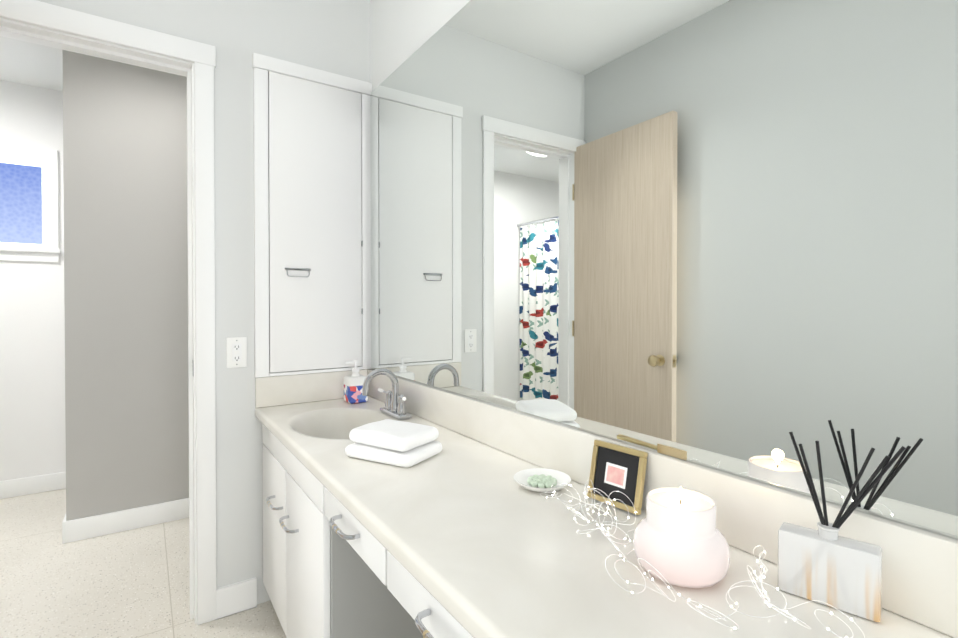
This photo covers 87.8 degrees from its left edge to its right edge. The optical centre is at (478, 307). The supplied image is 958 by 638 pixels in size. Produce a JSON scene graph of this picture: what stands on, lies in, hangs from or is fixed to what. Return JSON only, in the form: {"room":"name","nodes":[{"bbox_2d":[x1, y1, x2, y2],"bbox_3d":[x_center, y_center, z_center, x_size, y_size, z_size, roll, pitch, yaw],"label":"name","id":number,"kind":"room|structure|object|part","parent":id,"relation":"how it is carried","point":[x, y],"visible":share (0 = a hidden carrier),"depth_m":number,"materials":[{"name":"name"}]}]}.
{"room":"bathroom","nodes":[
{"label":"bathroom","id":0,"kind":"room"},
{"bbox_2d":[0,36,62,90],"bbox_3d":[-0.895,-1.364,0.012,3.900,0.080,7.650,0,1,-34],"label":"ceiling","id":1,"kind":"structure","parent":0,"point":[29,63],"depth_m":2.76,"materials":[{"name":"paint"}]},
{"bbox_2d":[0,80,65,480],"bbox_3d":[-2.833,-0.108,3.042,0.900,2.490,0.120,0,1,-34],"label":"wall","id":2,"kind":"structure","parent":0,"point":[24,388],"depth_m":3.04,"materials":[{"name":"white paint"}]},
{"bbox_2d":[0,143,58,261],"bbox_3d":[-2.932,-0.629,2.925,0.710,0.695,0.075,0,1,-34],"label":"window","id":3,"kind":"structure","parent":2,"relation":"in","point":[20,203],"depth_m":3.05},
{"bbox_3d":[-2.949,-0.383,2.937,0.568,0.018,0.020,0,1,-34],"label":"window sash","id":4,"kind":"part","parent":3,"relation":"part of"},
{"bbox_3d":[-2.949,-0.881,2.932,0.568,0.018,0.020,0,1,-34],"label":"window sash","id":5,"kind":"part","parent":3,"relation":"part of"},
{"bbox_2d":[0,156,44,163],"bbox_3d":[-2.933,-0.896,2.924,0.586,0.012,0.050,0,1,-34],"label":"window reveal top","id":6,"kind":"object","parent":3,"relation":"attached to","point":[22,160],"visible":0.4,"depth_m":3.01,"materials":[{"name":"white paint"}]},
{"bbox_3d":[-2.915,-0.309,2.903,0.710,0.055,0.012,0,1,-34],"label":"window apron","id":7,"kind":"part","parent":3,"relation":"part of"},
{"bbox_3d":[-2.706,-0.634,3.098,0.018,0.516,0.020,0,1,-34],"label":"window sash","id":8,"kind":"part","parent":3,"relation":"part of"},
{"bbox_2d":[0,246,60,253],"bbox_3d":[-2.909,-0.349,2.894,0.730,0.025,0.034,0,1,-34],"label":"window sill","id":9,"kind":"structure","parent":2,"relation":"attached to","point":[23,249],"depth_m":3.01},
{"bbox_2d":[62,50,188,520],"bbox_3d":[-1.572,-0.106,2.782,1.140,2.490,0.120,0,1,-34],"label":"wall","id":10,"kind":"structure","parent":0,"point":[125,273],"depth_m":2.55,"materials":[{"name":"paint"}]},
{"bbox_2d":[62,498,188,543],"bbox_3d":[-1.541,1.087,2.733,1.153,0.105,0.014,0,1,-34],"label":"baseboard","id":11,"kind":"structure","parent":10,"relation":"attached to","point":[106,524],"depth_m":2.54,"materials":[{"name":"white wood"}]},
{"bbox_2d":[0,489,286,637],"bbox_3d":[-0.895,1.196,0.037,3.900,0.060,7.650,0,1,-34],"label":"floor","id":12,"kind":"structure","parent":0,"point":[133,583],"depth_m":2.06,"materials":[{"name":"tile"}]},
{"bbox_2d":[255,400,938,637],"bbox_3d":[0.239,0.797,0.688,0.484,0.725,3.268,0,1,-34],"label":"bathroom vanity","id":13,"kind":"object","parent":12,"relation":"on","point":[463,533],"depth_m":0.94,"materials":[{"name":"stone"}]},
{"bbox_3d":[-0.684,0.650,1.657,0.035,0.010,0.125,0,1,-34],"label":"pull door","id":14,"kind":"part","parent":13,"relation":"part of","materials":[{"name":"silver metal"}]},
{"bbox_3d":[-0.716,0.787,1.753,0.018,0.533,0.367,0,1,-34],"label":"door","id":15,"kind":"part","parent":13,"relation":"part of","materials":[{"name":"white wood"}]},
{"bbox_3d":[-0.576,0.652,1.495,0.035,0.010,0.125,0,1,-34],"label":"pull door","id":16,"kind":"part","parent":13,"relation":"part of","materials":[{"name":"silver metal"}]},
{"bbox_3d":[-0.498,0.790,1.430,0.018,0.533,0.398,0,1,-34],"label":"door","id":17,"kind":"part","parent":13,"relation":"part of","materials":[{"name":"white wood"}]},
{"bbox_3d":[-0.297,0.477,1.081,0.035,0.010,0.125,0,1,-34],"label":"pull drawer","id":18,"kind":"part","parent":13,"relation":"part of","materials":[{"name":"silver metal"}]},
{"bbox_3d":[-0.275,0.477,1.096,0.018,0.088,0.380,0,1,-34],"label":"drawer","id":19,"kind":"part","parent":13,"relation":"part of","materials":[{"name":"white wood"}]},
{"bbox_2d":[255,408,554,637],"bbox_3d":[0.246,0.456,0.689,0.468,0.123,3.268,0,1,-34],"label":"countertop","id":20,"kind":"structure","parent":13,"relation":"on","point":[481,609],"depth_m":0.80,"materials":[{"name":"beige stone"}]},
{"bbox_2d":[344,360,367,403],"bbox_3d":[-0.500,0.297,2.013,0.082,0.168,0.080,0,1,-34],"label":"soap","id":21,"kind":"object","parent":20,"relation":"on","point":[353,384],"visible":0.98,"depth_m":1.98,"materials":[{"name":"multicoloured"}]},
{"bbox_2d":[362,368,411,419],"bbox_3d":[-0.338,0.298,1.748,0.153,0.172,0.222,0,1,-34],"label":"faucet","id":22,"kind":"object","parent":20,"relation":"on","point":[395,406],"depth_m":1.75,"materials":[{"name":"silver metal"}]},
{"bbox_2d":[345,419,441,466],"bbox_3d":[-0.222,0.351,1.316,0.215,0.073,0.170,0,1,28],"label":"towels","id":23,"kind":"object","parent":20,"relation":"on","point":[398,443],"visible":1,"depth_m":1.26,"materials":[{"name":"white fabric"}]},
{"bbox_2d":[514,468,570,491],"bbox_3d":[0.138,0.378,1.087,0.125,0.023,0.125,0,1,-34],"label":"dish","id":24,"kind":"object","parent":20,"relation":"on","point":[539,479],"visible":1,"depth_m":1.09,"materials":[{"name":"white ceramic"}]},
{"bbox_2d":[587,440,647,514],"bbox_3d":[0.272,0.332,0.985,0.035,0.115,0.118,0,1,-40],"label":"photo frame","id":25,"kind":"object","parent":20,"relation":"on","point":[616,468],"visible":0.94,"depth_m":0.98,"materials":[{"name":"wood"},{"name":"paper"}]},
{"bbox_2d":[606,465,624,485],"bbox_3d":[0.269,0.331,0.983,0.011,0.030,0.038,0,1,-34],"label":"photo","id":26,"kind":"object","parent":25,"relation":"attached to","point":[615,474],"depth_m":0.98},
{"bbox_2d":[633,487,729,587],"bbox_3d":[0.302,0.331,0.748,0.135,0.124,0.135,0,1,-34],"label":"candle","id":27,"kind":"object","parent":20,"relation":"on","point":[679,539],"visible":1,"depth_m":0.70,"materials":[{"name":"beige wax"}]},
{"bbox_2d":[540,479,864,637],"bbox_3d":[0.280,0.357,0.766,0.249,0.070,0.592,0,1,-34],"label":"fairy lights","id":28,"kind":"object","parent":20,"relation":"on","point":[689,600],"visible":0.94,"depth_m":0.68,"materials":[{"name":"silver metal"}]},
{"bbox_2d":[778,432,905,621],"bbox_3d":[0.477,0.283,0.661,0.134,0.222,0.036,0,1,42],"label":"diffuser","id":29,"kind":"object","parent":20,"relation":"on","point":[825,562],"visible":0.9,"depth_m":0.65,"materials":[{"name":"marble"},{"name":"wood reeds"}]},
{"bbox_3d":[-0.060,0.481,0.729,0.035,0.010,0.125,0,1,-34],"label":"pull drawer","id":30,"kind":"part","parent":13,"relation":"part of","materials":[{"name":"silver metal"}]},
{"bbox_3d":[-0.038,0.481,0.744,0.018,0.088,0.452,0,1,-34],"label":"drawer","id":31,"kind":"part","parent":13,"relation":"part of","materials":[{"name":"white wood"}]},
{"bbox_2d":[37,0,369,603],"bbox_3d":[-1.030,-0.097,1.869,1.262,2.490,0.120,0,1,-34],"label":"wall","id":32,"kind":"structure","parent":0,"point":[332,36],"depth_m":1.88,"materials":[{"name":"paint"}]},
{"bbox_2d":[0,26,190,74],"bbox_3d":[-1.300,-0.866,1.677,0.571,0.012,0.035,0,1,-34],"label":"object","id":33,"kind":"object","parent":32,"relation":"attached to","point":[20,34],"visible":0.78,"depth_m":1.67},
{"bbox_2d":[0,0,215,624],"bbox_3d":[-1.296,0.099,1.680,0.719,2.102,0.141,0,1,-34],"label":"door frame","id":34,"kind":"structure","parent":32,"relation":"attached to","point":[205,328],"depth_m":1.80,"materials":[{"name":"white wood"}]},
{"bbox_2d":[187,72,193,618],"bbox_3d":[-1.069,0.143,1.842,0.012,2.010,0.035,0,1,-34],"label":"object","id":35,"kind":"object","parent":32,"relation":"attached to","point":[190,358],"visible":1,"depth_m":1.83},
{"bbox_2d":[216,577,256,619],"bbox_3d":[-0.915,1.096,1.877,0.141,0.111,0.020,0,1,-34],"label":"baseboard","id":36,"kind":"structure","parent":32,"relation":"attached to","point":[236,598],"depth_m":1.87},
{"bbox_2d":[226,337,246,367],"bbox_3d":[-0.912,0.168,1.873,0.070,0.114,0.008,0,1,-34],"label":"electrical outlet","id":37,"kind":"object","parent":32,"relation":"attached to","point":[236,352],"visible":1,"depth_m":1.87,"materials":[{"name":"white plastic"}]},
{"bbox_2d":[255,369,366,407],"bbox_3d":[-0.670,0.324,2.029,0.445,0.114,0.020,0,1,-34],"label":"backsplash","id":38,"kind":"structure","parent":32,"relation":"attached to","point":[274,391],"depth_m":1.98,"materials":[{"name":"beige stone"}]},
{"bbox_2d":[252,53,371,377],"bbox_3d":[-0.662,-0.350,2.024,0.472,1.231,0.029,0,1,-34],"label":"upper cabinet","id":39,"kind":"object","parent":32,"relation":"attached to","point":[312,236],"visible":1,"depth_m":2.01,"materials":[{"name":"white wood"}]},
{"bbox_3d":[-0.719,-0.140,1.977,0.100,0.036,0.010,0,1,-34],"label":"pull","id":40,"kind":"part","parent":39,"relation":"part of","materials":[{"name":"silver metal"}]},
{"bbox_3d":[-0.660,0.260,2.037,0.376,0.012,0.020,0,1,-34],"label":"sill","id":41,"kind":"part","parent":39,"relation":"part of","materials":[{"name":"white wood"}]},
{"bbox_2d":[370,0,469,90],"bbox_3d":[0.697,-0.084,0.543,0.120,2.490,6.370,0,1,-34],"label":"wall","id":42,"kind":"structure","parent":0,"point":[401,31],"depth_m":1.91,"materials":[{"name":"paint"}]},
{"bbox_2d":[367,369,957,637],"bbox_3d":[0.431,0.336,0.813,0.020,0.114,3.268,0,1,-34],"label":"backsplash","id":43,"kind":"structure","parent":42,"relation":"attached to","point":[920,566],"depth_m":0.81,"materials":[{"name":"beige stone"}]},
{"bbox_2d":[370,0,957,538],"bbox_3d":[0.436,-0.317,0.810,0.007,1.190,3.268,0,1,-34],"label":"mirror","id":44,"kind":"object","parent":42,"relation":"attached to","point":[718,234],"visible":0.91,"depth_m":0.89,"materials":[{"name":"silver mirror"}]},
{"bbox_3d":[-3.786,-0.102,2.399,1.400,2.490,0.120,0,1,-34],"label":"wall","id":45,"kind":"structure","parent":0,"visible":0},
{"bbox_2d":[0,472,65,498],"bbox_3d":[-3.381,1.089,2.603,2.045,0.105,0.014,0,1,-34],"label":"baseboard","id":46,"kind":"structure","parent":45,"relation":"attached to","point":[30,485],"depth_m":3.04,"materials":[{"name":"white wood"}]}
]}

